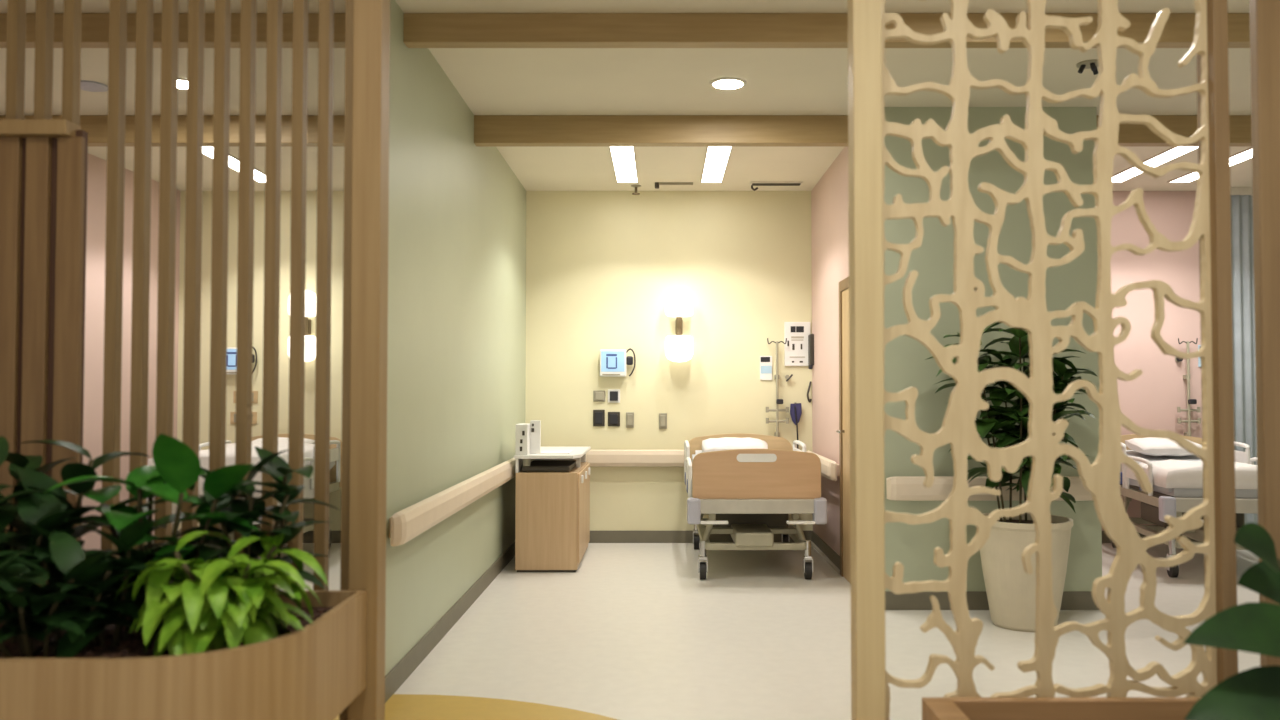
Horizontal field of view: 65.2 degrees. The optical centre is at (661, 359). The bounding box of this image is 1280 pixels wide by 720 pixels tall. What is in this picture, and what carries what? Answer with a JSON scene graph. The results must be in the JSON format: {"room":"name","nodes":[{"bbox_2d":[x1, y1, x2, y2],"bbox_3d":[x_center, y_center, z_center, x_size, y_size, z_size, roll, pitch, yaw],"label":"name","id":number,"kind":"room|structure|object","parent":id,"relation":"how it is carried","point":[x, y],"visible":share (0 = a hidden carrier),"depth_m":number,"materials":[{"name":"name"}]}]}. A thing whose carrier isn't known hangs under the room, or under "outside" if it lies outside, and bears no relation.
{"room":"hospital room","nodes":[
{"label":"hospital room","id":0,"kind":"room"},
{"bbox_2d":[81,153,179,549],"bbox_3d":[-4.450,-0.094,3.799,0.100,3.200,10.590,0,-2,0],"label":"wall","id":1,"kind":"structure","parent":0,"point":[96,166],"depth_m":7.91,"materials":[{"name":"pink paint"}]},
{"bbox_2d":[385,0,525,675],"bbox_3d":[-1.290,-0.010,6.783,0.100,3.200,4.620,0,-2,0],"label":"wall","id":2,"kind":"structure","parent":0,"point":[456,358],"depth_m":5.73,"materials":[{"name":"green paint"}]},
{"bbox_2d":[385,542,514,702],"bbox_3d":[-1.234,1.534,6.734,0.012,0.110,4.608,0,-2,0],"label":"baseboard","id":3,"kind":"structure","parent":2,"relation":"attached to","point":[405,667],"depth_m":5.54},
{"bbox_2d":[389,458,515,546],"bbox_3d":[-1.192,0.820,6.680,0.095,0.155,4.500,0,-2,0],"label":"wall handrail","id":4,"kind":"object","parent":2,"relation":"attached to","point":[410,522],"visible":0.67,"depth_m":5.28,"materials":[{"name":"beige wood"}]},
{"bbox_2d":[0,0,1251,190],"bbox_3d":[0.800,-1.742,3.895,10.600,0.100,10.690,0,-2,0],"label":"ceiling","id":5,"kind":"structure","parent":0,"point":[491,81],"depth_m":5.86,"materials":[{"name":"paint"}]},
{"bbox_2d":[80,80,107,91],"bbox_3d":[-3.402,-1.622,5.948,0.200,0.025,0.200,0,-2,0],"label":"ceiling speaker","id":6,"kind":"object","parent":5,"relation":"attached to","point":[91,86],"visible":0.72,"depth_m":5.92},
{"bbox_2d":[178,77,186,88],"bbox_3d":[-2.837,-1.629,5.898,0.216,0.011,0.216,0,-2,0],"label":"recessed light","id":7,"kind":"object","parent":5,"relation":"in","point":[182,82],"visible":0.26,"depth_m":5.89,"materials":[{"name":"white plastic"}]},
{"bbox_2d":[203,147,212,158],"bbox_3d":[-3.428,-1.581,7.616,0.169,0.012,0.357,0,-2,0],"label":"recessed light","id":8,"kind":"object","parent":5,"relation":"in","point":[207,151],"depth_m":7.60,"materials":[{"name":"white plastic"}]},
{"bbox_2d":[229,154,238,172],"bbox_3d":[-3.409,-1.571,7.980,0.214,0.012,0.640,0,-2,0],"label":"recessed light","id":9,"kind":"object","parent":5,"relation":"in","point":[234,166],"depth_m":7.99,"materials":[{"name":"white plastic"}]},
{"bbox_2d":[255,168,264,182],"bbox_3d":[-3.407,-1.559,8.427,0.211,0.012,0.555,0,-2,0],"label":"recessed light","id":10,"kind":"object","parent":5,"relation":"in","point":[259,175],"depth_m":8.48,"materials":[{"name":"white plastic"}]},
{"bbox_2d":[0,115,847,146],"bbox_3d":[-1.518,-1.522,6.645,5.764,0.185,0.100,0,-2,0],"label":"ceiling beam","id":11,"kind":"structure","parent":5,"relation":"attached to","point":[489,130],"depth_m":6.60,"materials":[{"name":"brown wood"}]},
{"bbox_2d":[609,147,638,182],"bbox_3d":[-0.300,-1.570,8.027,0.194,0.012,1.384,0,-2,0],"label":"recessed light","id":12,"kind":"object","parent":5,"relation":"in","point":[624,163],"visible":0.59,"depth_m":8.02,"materials":[{"name":"white plastic"}]},
{"bbox_2d":[0,13,1249,47],"bbox_3d":[0.800,-1.594,4.841,10.400,0.142,0.090,0,-2,0],"label":"ceiling beam","id":13,"kind":"structure","parent":5,"relation":"attached to","point":[420,30],"depth_m":4.80,"materials":[{"name":"brown wood"}]},
{"bbox_2d":[631,185,640,194],"bbox_3d":[-0.231,-1.512,8.896,0.090,0.078,0.090,0,-2,0],"label":"sprinkler head","id":14,"kind":"object","parent":5,"relation":"attached to","point":[634,186],"visible":1,"depth_m":8.88},
{"bbox_2d":[655,182,692,188],"bbox_3d":[0.104,-1.530,8.766,0.336,0.050,0.040,0,-2,0],"label":"track","id":15,"kind":"object","parent":5,"relation":"attached to","point":[657,184],"visible":1,"depth_m":8.76,"materials":[{"name":"beige metal"}]},
{"bbox_2d":[700,147,732,182],"bbox_3d":[0.430,-1.570,8.027,0.194,0.012,1.384,0,-2,0],"label":"recessed light","id":16,"kind":"object","parent":5,"relation":"in","point":[716,159],"visible":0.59,"depth_m":8.02,"materials":[{"name":"white plastic"}]},
{"bbox_2d":[710,77,745,89],"bbox_3d":[0.389,-1.629,5.898,0.216,0.011,0.216,0,-2,0],"label":"recessed light","id":17,"kind":"object","parent":5,"relation":"in","point":[726,83],"visible":1,"depth_m":5.89,"materials":[{"name":"white plastic"}]},
{"bbox_2d":[749,182,802,185],"bbox_3d":[1.000,-1.544,8.767,0.460,0.022,0.100,0,-2,0],"label":"ceiling vent","id":18,"kind":"object","parent":5,"relation":"in","point":[751,183],"visible":1,"depth_m":8.74,"materials":[{"name":"beige metal"}]},
{"bbox_2d":[1076,59,1098,74],"bbox_3d":[2.374,-1.617,5.548,0.140,0.056,0.140,0,-2,0],"label":"spotlight","id":19,"kind":"object","parent":5,"relation":"attached to","point":[1093,63],"visible":0.91,"depth_m":5.53,"materials":[{"name":"black plastic"}]},
{"bbox_2d":[1113,166,1142,182],"bbox_3d":[3.897,-1.560,8.390,0.219,0.012,0.629,0,-2,0],"label":"recessed light","id":20,"kind":"object","parent":5,"relation":"in","point":[1122,176],"depth_m":8.42,"materials":[{"name":"white plastic"}]},
{"bbox_2d":[1143,147,1197,166],"bbox_3d":[3.897,-1.577,7.756,0.218,0.012,0.638,0,-2,0],"label":"recessed light","id":21,"kind":"object","parent":5,"relation":"in","point":[1166,156],"depth_m":7.71,"materials":[{"name":"white plastic"}]},
{"bbox_2d":[1096,115,1251,146],"bbox_3d":[4.392,-1.522,6.645,3.216,0.185,0.100,0,-2,0],"label":"ceiling beam","id":22,"kind":"structure","parent":5,"relation":"attached to","point":[1129,135],"depth_m":6.60,"materials":[{"name":"brown wood"}]},
{"bbox_2d":[1167,172,1197,182],"bbox_3d":[4.485,-1.557,8.502,0.220,0.012,0.404,0,-2,0],"label":"recessed light","id":23,"kind":"object","parent":5,"relation":"in","point":[1189,177],"depth_m":8.56,"materials":[{"name":"white plastic"}]},
{"bbox_2d":[1230,147,1251,166],"bbox_3d":[4.485,-1.577,7.756,0.222,0.012,0.638,0,-2,0],"label":"recessed light","id":24,"kind":"object","parent":5,"relation":"in","point":[1238,157],"depth_m":7.75,"materials":[{"name":"white plastic"}]},
{"bbox_2d":[1230,187,1257,523],"bbox_3d":[5.390,-0.010,8.939,0.820,3.080,0.050,0,-2,0],"label":"privacy curtain","id":25,"kind":"object","parent":5,"relation":"hanging from","point":[1244,374],"visible":0.26,"depth_m":8.95,"materials":[{"name":"grey fabric"}]},
{"bbox_2d":[177,191,1201,530],"bbox_3d":[0.800,0.056,9.142,10.600,3.200,0.100,0,-2,0],"label":"wall","id":26,"kind":"structure","parent":0,"point":[602,267],"depth_m":9.10,"materials":[{"name":"yellow paint"}]},
{"bbox_2d":[230,412,235,423],"bbox_3d":[-3.882,0.525,9.063,0.046,0.099,0.029,0,-2,0],"label":"outlet","id":27,"kind":"object","parent":26,"relation":"attached to","point":[233,417],"depth_m":9.07,"materials":[{"name":"beige plastic"}]},
{"bbox_2d":[233,391,235,402],"bbox_3d":[-3.871,0.335,9.069,0.019,0.100,0.029,0,-2,0],"label":"outlet","id":28,"kind":"object","parent":26,"relation":"attached to","point":[234,395],"depth_m":9.07,"materials":[{"name":"beige plastic"}]},
{"bbox_2d":[227,347,256,374],"bbox_3d":[-3.819,0.004,9.044,0.324,0.257,0.096,0,-2,0],"label":"wall monitor","id":29,"kind":"object","parent":26,"relation":"attached to","point":[231,351],"visible":0.46,"depth_m":9.00,"materials":[{"name":"white plastic"}]},
{"bbox_2d":[252,412,256,423],"bbox_3d":[-3.687,0.525,9.063,0.037,0.099,0.029,0,-2,0],"label":"outlet","id":30,"kind":"object","parent":26,"relation":"attached to","point":[254,414],"depth_m":9.07,"materials":[{"name":"beige plastic"}]},
{"bbox_2d":[252,391,257,402],"bbox_3d":[-3.685,0.335,9.069,0.046,0.100,0.029,0,-2,0],"label":"outlet","id":31,"kind":"object","parent":26,"relation":"attached to","point":[254,396],"depth_m":9.07,"materials":[{"name":"beige plastic"}]},
{"bbox_2d":[177,531,340,542],"bbox_3d":[-2.870,1.599,9.043,3.060,0.110,0.012,0,-2,0],"label":"baseboard","id":32,"kind":"structure","parent":26,"relation":"attached to","point":[308,537],"depth_m":9.04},
{"bbox_2d":[287,290,315,361],"bbox_3d":[-3.222,-0.304,8.972,0.256,0.646,0.259,0,-2,0],"label":"wall sconce","id":33,"kind":"object","parent":26,"relation":"attached to","point":[310,297],"visible":0.44,"depth_m":8.90,"materials":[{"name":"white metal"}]},
{"bbox_2d":[593,410,604,425],"bbox_3d":[-0.572,0.526,9.063,0.105,0.150,0.029,0,-2,0],"label":"outlet","id":34,"kind":"object","parent":26,"relation":"attached to","point":[598,415],"visible":1,"depth_m":9.06,"materials":[{"name":"black plastic"}]},
{"bbox_2d":[595,412,602,423],"bbox_3d":[-0.572,0.526,9.058,0.071,0.108,0.018,0,-2,0],"label":"socket","id":35,"kind":"object","parent":34,"relation":"attached to","point":[598,415],"depth_m":9.05,"materials":[{"name":"black plastic"}]},
{"bbox_2d":[593,390,605,401],"bbox_3d":[-0.568,0.327,9.069,0.110,0.100,0.029,0,-2,0],"label":"outlet","id":36,"kind":"object","parent":26,"relation":"attached to","point":[598,395],"visible":1,"depth_m":9.07,"materials":[{"name":"beige plastic"}]},
{"bbox_2d":[595,392,603,399],"bbox_3d":[-0.568,0.326,9.063,0.075,0.072,0.018,0,-2,0],"label":"socket","id":37,"kind":"object","parent":36,"relation":"attached to","point":[598,395],"depth_m":9.06,"materials":[{"name":"beige plastic"}]},
{"bbox_2d":[608,389,619,402],"bbox_3d":[-0.436,0.327,9.069,0.110,0.120,0.029,0,-2,0],"label":"outlet","id":38,"kind":"object","parent":26,"relation":"attached to","point":[613,394],"visible":1,"depth_m":9.07,"materials":[{"name":"white plastic"}]},
{"bbox_2d":[610,391,617,400],"bbox_3d":[-0.436,0.326,9.063,0.075,0.086,0.018,0,-2,0],"label":"socket","id":39,"kind":"object","parent":38,"relation":"attached to","point":[613,394],"depth_m":9.06,"materials":[{"name":"black plastic"}]},
{"bbox_2d":[608,412,619,425],"bbox_3d":[-0.436,0.535,9.063,0.110,0.130,0.029,0,-2,0],"label":"outlet","id":40,"kind":"object","parent":26,"relation":"attached to","point":[613,417],"visible":1,"depth_m":9.06,"materials":[{"name":"black plastic"}]},
{"bbox_2d":[610,414,617,423],"bbox_3d":[-0.436,0.535,9.058,0.075,0.094,0.018,0,-2,0],"label":"socket","id":41,"kind":"object","parent":40,"relation":"attached to","point":[613,417],"depth_m":9.05,"materials":[{"name":"black plastic"}]},
{"bbox_2d":[600,348,635,376],"bbox_3d":[-0.400,0.022,9.044,0.324,0.257,0.096,0,-2,0],"label":"wall monitor","id":42,"kind":"object","parent":26,"relation":"attached to","point":[613,362],"visible":1,"depth_m":9.00,"materials":[{"name":"white plastic"}]},
{"bbox_2d":[626,412,633,427],"bbox_3d":[-0.290,0.544,9.063,0.072,0.140,0.029,0,-2,0],"label":"wall switch plate","id":43,"kind":"object","parent":26,"relation":"attached to","point":[629,415],"visible":1,"depth_m":9.05,"materials":[{"name":"beige plastic"}]},
{"bbox_2d":[627,414,632,425],"bbox_3d":[-0.290,0.544,9.057,0.049,0.101,0.018,0,-2,0],"label":"socket","id":44,"kind":"object","parent":43,"relation":"attached to","point":[629,416],"depth_m":9.05,"materials":[{"name":"beige plastic"}]},
{"bbox_2d":[586,450,683,466],"bbox_3d":[0.067,0.885,9.021,2.394,0.155,0.095,0,-2,0],"label":"wall handrail","id":45,"kind":"object","parent":26,"relation":"attached to","point":[596,458],"visible":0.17,"depth_m":8.98,"materials":[{"name":"beige wood"}]},
{"bbox_2d":[659,413,666,428],"bbox_3d":[0.009,0.553,9.063,0.072,0.140,0.029,0,-2,0],"label":"wall switch plate","id":46,"kind":"object","parent":26,"relation":"attached to","point":[662,416],"visible":1,"depth_m":9.05,"materials":[{"name":"beige plastic"}]},
{"bbox_2d":[660,415,665,426],"bbox_3d":[0.009,0.553,9.057,0.049,0.101,0.018,0,-2,0],"label":"socket","id":47,"kind":"object","parent":46,"relation":"attached to","point":[662,417],"depth_m":9.05,"materials":[{"name":"beige plastic"}]},
{"bbox_2d":[665,290,693,361],"bbox_3d":[0.155,-0.304,8.972,0.256,0.646,0.259,0,-2,0],"label":"wall sconce","id":48,"kind":"object","parent":26,"relation":"attached to","point":[678,303],"visible":1,"depth_m":8.87,"materials":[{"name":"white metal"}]},
{"bbox_2d":[589,531,811,542],"bbox_3d":[0.062,1.599,9.043,2.604,0.110,0.012,0,-2,0],"label":"baseboard","id":49,"kind":"structure","parent":26,"relation":"attached to","point":[595,536],"depth_m":9.04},
{"bbox_2d":[760,356,771,379],"bbox_3d":[0.946,0.072,9.084,0.110,0.220,0.014,0,-2,0],"label":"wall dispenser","id":50,"kind":"object","parent":26,"relation":"attached to","point":[765,361],"visible":1,"depth_m":9.08,"materials":[{"name":"white plastic"}]},
{"bbox_2d":[790,402,801,448],"bbox_3d":[1.210,0.612,9.037,0.105,0.458,0.076,0,-2,0],"label":"pressure cuff","id":51,"kind":"object","parent":26,"relation":"attached to","point":[795,409],"visible":0.84,"depth_m":9.02,"materials":[{"name":"blue fabric"}]},
{"bbox_2d":[784,322,809,365],"bbox_3d":[1.231,-0.146,9.086,0.235,0.400,0.021,0,-2,0],"label":"control panel","id":52,"kind":"object","parent":26,"relation":"attached to","point":[796,333],"visible":0.9,"depth_m":9.08,"materials":[{"name":"white plastic"}]},
{"bbox_2d":[807,381,811,402],"bbox_3d":[1.335,0.290,9.058,0.061,0.194,0.022,1,-2,-42],"label":"hose","id":53,"kind":"object","parent":26,"relation":"attached to","point":[809,400],"visible":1,"depth_m":9.04,"materials":[{"name":"grey plastic"}]},
{"bbox_2d":[1102,531,1195,542],"bbox_3d":[4.392,1.599,9.043,3.216,0.110,0.012,0,-2,0],"label":"baseboard","id":54,"kind":"structure","parent":26,"relation":"attached to","point":[1105,539],"depth_m":9.04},
{"bbox_2d":[1177,338,1200,435],"bbox_3d":[4.755,0.278,9.033,0.193,0.951,0.108,-1,-2,22],"label":"pole","id":55,"kind":"object","parent":26,"relation":"attached to","point":[1189,401],"visible":0.95,"depth_m":9.02,"materials":[{"name":"silver metal"}]},
{"bbox_2d":[1198,345,1200,366],"bbox_3d":[4.929,-0.037,9.087,0.110,0.200,0.014,0,-2,0],"label":"notice","id":56,"kind":"object","parent":26,"relation":"attached to","point":[1199,360],"visible":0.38,"depth_m":9.08,"materials":[{"name":"white plastic"}]},
{"bbox_2d":[172,543,1259,719],"bbox_3d":[0.800,1.557,3.803,10.600,0.100,10.690,0,-2,0],"label":"floor","id":57,"kind":"structure","parent":0,"point":[636,632],"depth_m":5.48,"materials":[{"name":"plastic"}]},
{"bbox_2d":[0,590,366,719],"bbox_3d":[-1.945,1.079,2.616,2.110,0.790,0.780,0,-2,0],"label":"planter","id":58,"kind":"object","parent":57,"relation":"on","point":[308,674],"visible":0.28,"depth_m":2.33,"materials":[{"name":"brown wood"}]},
{"bbox_2d":[0,436,149,642],"bbox_3d":[-1.724,0.479,2.624,0.651,0.563,0.561,0,-2,0],"label":"plant","id":59,"kind":"object","parent":58,"relation":"in","point":[51,510],"visible":0.6,"depth_m":2.62,"materials":[{"name":"green plant"}]},
{"bbox_2d":[0,531,174,657],"bbox_3d":[-1.481,0.590,2.465,0.529,0.336,0.508,1,-2,-19],"label":"plant","id":60,"kind":"object","parent":58,"relation":"in","point":[17,588],"visible":0.83,"depth_m":2.39,"materials":[{"name":"green plant"}]},
{"bbox_2d":[0,519,197,657],"bbox_3d":[-1.430,0.578,2.584,0.476,0.364,0.520,0,-2,0],"label":"plant","id":61,"kind":"object","parent":58,"relation":"in","point":[131,535],"visible":0.44,"depth_m":2.48,"materials":[{"name":"green plant"}]},
{"bbox_2d":[45,434,287,628],"bbox_3d":[-1.341,0.476,2.726,0.594,0.575,0.550,0,-2,0],"label":"plant","id":62,"kind":"object","parent":58,"relation":"in","point":[177,468],"visible":0.57,"depth_m":2.64,"materials":[{"name":"green plant"}]},
{"bbox_2d":[113,531,327,656],"bbox_3d":[-1.124,0.627,2.547,0.470,0.371,0.490,1,-2,-34],"label":"plant","id":63,"kind":"object","parent":58,"relation":"in","point":[201,610],"visible":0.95,"depth_m":2.42,"materials":[{"name":"green plant"}]},
{"bbox_2d":[177,447,338,588],"bbox_3d":[-1.113,0.506,2.781,0.394,0.518,0.422,-1,-2,27],"label":"plant","id":64,"kind":"object","parent":58,"relation":"in","point":[250,508],"visible":0.56,"depth_m":2.75,"materials":[{"name":"green plant"}]},
{"bbox_2d":[5,0,389,719],"bbox_3d":[-1.927,-0.114,3.092,2.133,3.200,0.095,0,-2,0],"label":"slatted screen","id":65,"kind":"object","parent":57,"relation":"on","point":[367,22],"visible":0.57,"depth_m":3.07,"materials":[{"name":"brown wood"}]},
{"bbox_2d":[0,120,87,585],"bbox_3d":[-2.372,0.377,3.051,1.181,2.217,0.080,0,-2,0],"label":"panelled door","id":66,"kind":"structure","parent":65,"relation":"attached to","point":[43,163],"depth_m":3.06,"materials":[{"name":"brown wood"}]},
{"bbox_2d":[147,433,341,557],"bbox_3d":[-3.300,1.128,8.034,1.006,0.995,1.765,0,-2,0],"label":"hospital bed","id":67,"kind":"object","parent":57,"relation":"on","point":[335,443],"visible":0.14,"depth_m":8.66,"materials":[{"name":"metal"}]},
{"bbox_2d":[147,442,314,505],"bbox_3d":[-3.300,0.891,7.818,0.920,0.448,1.124,0,-2,0],"label":"sheet","id":68,"kind":"object","parent":67,"relation":"on","point":[230,447],"visible":0.16,"depth_m":7.40,"materials":[{"name":"white fabric"}]},
{"bbox_2d":[252,437,314,443],"bbox_3d":[-3.300,0.746,8.613,0.560,0.153,0.365,0,-2,-1],"label":"pillow","id":69,"kind":"object","parent":67,"relation":"on","point":[280,439],"visible":0.1,"depth_m":8.62,"materials":[{"name":"white fabric"}]},
{"bbox_2d":[334,694,617,719],"bbox_3d":[-1.200,1.491,2.909,3.320,0.022,3.320,0,-2,0],"label":"inlay","id":70,"kind":"object","parent":57,"relation":"in","point":[398,706],"depth_m":4.34,"materials":[{"name":"yellow plastic"}]},
{"bbox_2d":[514,446,590,571],"bbox_3d":[-0.869,1.185,8.165,0.512,0.888,1.170,0,-2,0],"label":"base cabinet","id":71,"kind":"object","parent":57,"relation":"on","point":[552,494],"visible":0.99,"depth_m":7.60,"materials":[{"name":"brown wood"}]},
{"bbox_2d":[522,460,575,471],"bbox_3d":[-0.890,0.845,7.979,0.370,0.043,0.660,0,-2,0],"label":"tray","id":72,"kind":"object","parent":71,"relation":"on","point":[535,465],"depth_m":7.75,"materials":[{"name":"black plastic"}]},
{"bbox_2d":[515,453,585,472],"bbox_3d":[-0.890,0.821,8.185,0.450,0.107,1.150,0,-2,0],"label":"open shelf","id":73,"kind":"object","parent":71,"relation":"attached to","point":[572,462],"depth_m":7.66,"materials":[{"name":"white plastic"}]},
{"bbox_2d":[522,459,530,465],"bbox_3d":[-1.040,0.771,7.681,0.072,0.085,0.072,0,-2,0],"label":"plastic cup","id":74,"kind":"object","parent":73,"relation":"in","point":[526,462],"visible":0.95,"depth_m":7.66,"materials":[{"name":"beige plastic"}]},
{"bbox_2d":[514,446,590,458],"bbox_3d":[-0.875,0.754,8.177,0.500,0.026,1.170,0,-2,0],"label":"countertop","id":75,"kind":"structure","parent":71,"relation":"on","point":[579,451],"depth_m":7.70,"materials":[{"name":"white plastic"}]},
{"bbox_2d":[515,420,540,454],"bbox_3d":[-1.032,0.599,7.735,0.175,0.260,0.203,0,-2,0],"label":"holder","id":76,"kind":"object","parent":75,"relation":"on","point":[527,435],"visible":1,"depth_m":7.68,"materials":[{"name":"white plastic"}]},
{"bbox_2d":[536,450,573,453],"bbox_3d":[-0.845,0.730,7.933,0.260,0.006,0.380,0,-2,0],"label":"paper sheets","id":77,"kind":"object","parent":75,"relation":"on","point":[542,451],"visible":0.96,"depth_m":7.93,"materials":[{"name":"white paper"}]},
{"bbox_2d":[684,433,826,578],"bbox_3d":[0.685,1.128,8.034,1.006,0.995,1.765,0,-2,0],"label":"hospital bed","id":78,"kind":"object","parent":57,"relation":"on","point":[748,495],"visible":1,"depth_m":7.23,"materials":[{"name":"brown wood"}]},
{"bbox_2d":[702,437,767,451],"bbox_3d":[0.625,0.746,8.613,0.560,0.153,0.365,0,-2,-1],"label":"pillow","id":79,"kind":"object","parent":78,"relation":"on","point":[725,443],"visible":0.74,"depth_m":8.50,"materials":[{"name":"white fabric"}]},
{"bbox_2d":[980,513,1072,631],"bbox_3d":[2.140,1.251,5.917,0.550,0.630,0.550,0,-2,0],"label":"pot","id":80,"kind":"object","parent":57,"relation":"on","point":[1011,591],"visible":0.58,"depth_m":5.74,"materials":[{"name":"beige ceramic"}]},
{"bbox_2d":[925,322,1097,522],"bbox_3d":[2.084,0.346,5.931,1.009,1.303,0.692,0,-2,0],"label":"potted tree","id":81,"kind":"object","parent":80,"relation":"on","point":[996,417],"visible":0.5,"depth_m":5.87,"materials":[{"name":"green plant"}]},
{"bbox_2d":[848,0,1237,719],"bbox_3d":[1.136,-0.115,3.024,1.125,3.200,0.100,0,-2,0],"label":"lattice screen","id":82,"kind":"object","parent":57,"relation":"on","point":[869,80],"visible":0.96,"depth_m":3.00,"materials":[{"name":"brown wood"}]},
{"bbox_2d":[922,697,1200,719],"bbox_3d":[1.673,1.214,2.492,1.854,0.512,0.750,0,-2,0],"label":"planter box","id":83,"kind":"object","parent":57,"relation":"on","point":[933,708],"visible":0.9,"depth_m":2.84,"materials":[{"name":"brown wood"}]},
{"bbox_2d":[1184,522,1279,719],"bbox_3d":[1.718,0.658,2.332,1.018,0.838,0.498,1,-2,-21],"label":"leaf plant","id":84,"kind":"object","parent":83,"relation":"on","point":[1252,627],"visible":1,"depth_m":2.30,"materials":[{"name":"green plant"}]},
{"bbox_2d":[1111,434,1257,576],"bbox_3d":[4.263,1.129,8.056,1.006,0.995,1.765,0,-2,8],"label":"hospital bed","id":85,"kind":"object","parent":57,"relation":"on","point":[1175,502],"visible":0.33,"depth_m":7.75,"materials":[{"name":"metal"}]},
{"bbox_2d":[1125,437,1201,455],"bbox_3d":[4.340,0.747,8.633,0.560,0.153,0.365,0,-2,-1],"label":"pillow","id":86,"kind":"object","parent":85,"relation":"on","point":[1153,446],"visible":0.7,"depth_m":8.50,"materials":[{"name":"white fabric"}]},
{"bbox_2d":[1139,459,1256,488],"bbox_3d":[4.205,0.865,7.644,0.920,0.173,0.722,0,-2,8],"label":"sheet","id":87,"kind":"object","parent":85,"relation":"on","point":[1170,473],"visible":0.56,"depth_m":7.34,"materials":[{"name":"white fabric"}]},
{"bbox_2d":[1249,0,1279,665],"bbox_3d":[1.865,-0.116,2.994,0.160,3.200,0.040,0,-2,0],"label":"timber post","id":88,"kind":"object","parent":57,"relation":"on","point":[1264,14],"visible":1,"depth_m":2.98,"materials":[{"name":"brown wood"}]},
{"bbox_2d":[766,338,788,436],"bbox_3d":[1.042,0.278,9.033,0.193,0.951,0.108,-1,-2,22],"label":"pole","id":89,"kind":"object","parent":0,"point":[777,421],"visible":0.96,"depth_m":9.01,"materials":[{"name":"metal"}]},
{"bbox_2d":[811,147,848,555],"bbox_3d":[1.394,0.018,7.778,0.060,3.200,2.630,0,-2,0],"label":"wall","id":90,"kind":"structure","parent":0,"point":[830,195],"depth_m":8.14,"materials":[{"name":"pink paint"}]},
{"bbox_2d":[808,334,813,368],"bbox_3d":[1.341,-0.075,9.025,0.052,0.315,0.139,0,-2,0],"label":"holder","id":91,"kind":"object","parent":90,"relation":"attached to","point":[811,336],"visible":1,"depth_m":8.97,"materials":[{"name":"black plastic"}]},
{"bbox_2d":[806,451,838,480],"bbox_3d":[1.317,0.864,8.254,0.095,0.155,1.350,0,-2,0],"label":"wall handrail","id":92,"kind":"object","parent":90,"relation":"attached to","point":[829,468],"visible":0.62,"depth_m":7.69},
{"bbox_2d":[811,531,839,573],"bbox_3d":[1.358,1.577,8.278,0.012,0.110,1.518,0,-2,0],"label":"baseboard","id":93,"kind":"structure","parent":90,"relation":"attached to","point":[827,550],"depth_m":8.22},
{"bbox_2d":[836,276,850,583],"bbox_3d":[1.323,0.495,6.969,0.079,2.200,1.120,0,-2,0],"label":"door","id":94,"kind":"structure","parent":90,"relation":"in","point":[844,381],"depth_m":7.36,"materials":[{"name":"brown wood"}]},
{"bbox_2d":[884,107,1101,590],"bbox_3d":[2.074,-0.021,6.413,1.420,3.200,0.100,0,-2,0],"label":"wall","id":95,"kind":"structure","parent":0,"point":[906,366],"depth_m":6.37,"materials":[{"name":"green paint"}]},
{"bbox_2d":[886,476,1092,500],"bbox_3d":[2.084,0.809,6.292,1.340,0.155,0.095,0,-2,0],"label":"wall handrail","id":96,"kind":"object","parent":95,"relation":"attached to","point":[898,488],"visible":0.59,"depth_m":6.25,"materials":[{"name":"beige wood"}]},
{"bbox_2d":[885,591,1098,609],"bbox_3d":[2.074,1.520,6.314,1.420,0.115,0.012,0,-2,0],"label":"baseboard","id":97,"kind":"structure","parent":95,"relation":"attached to","point":[976,600],"depth_m":6.31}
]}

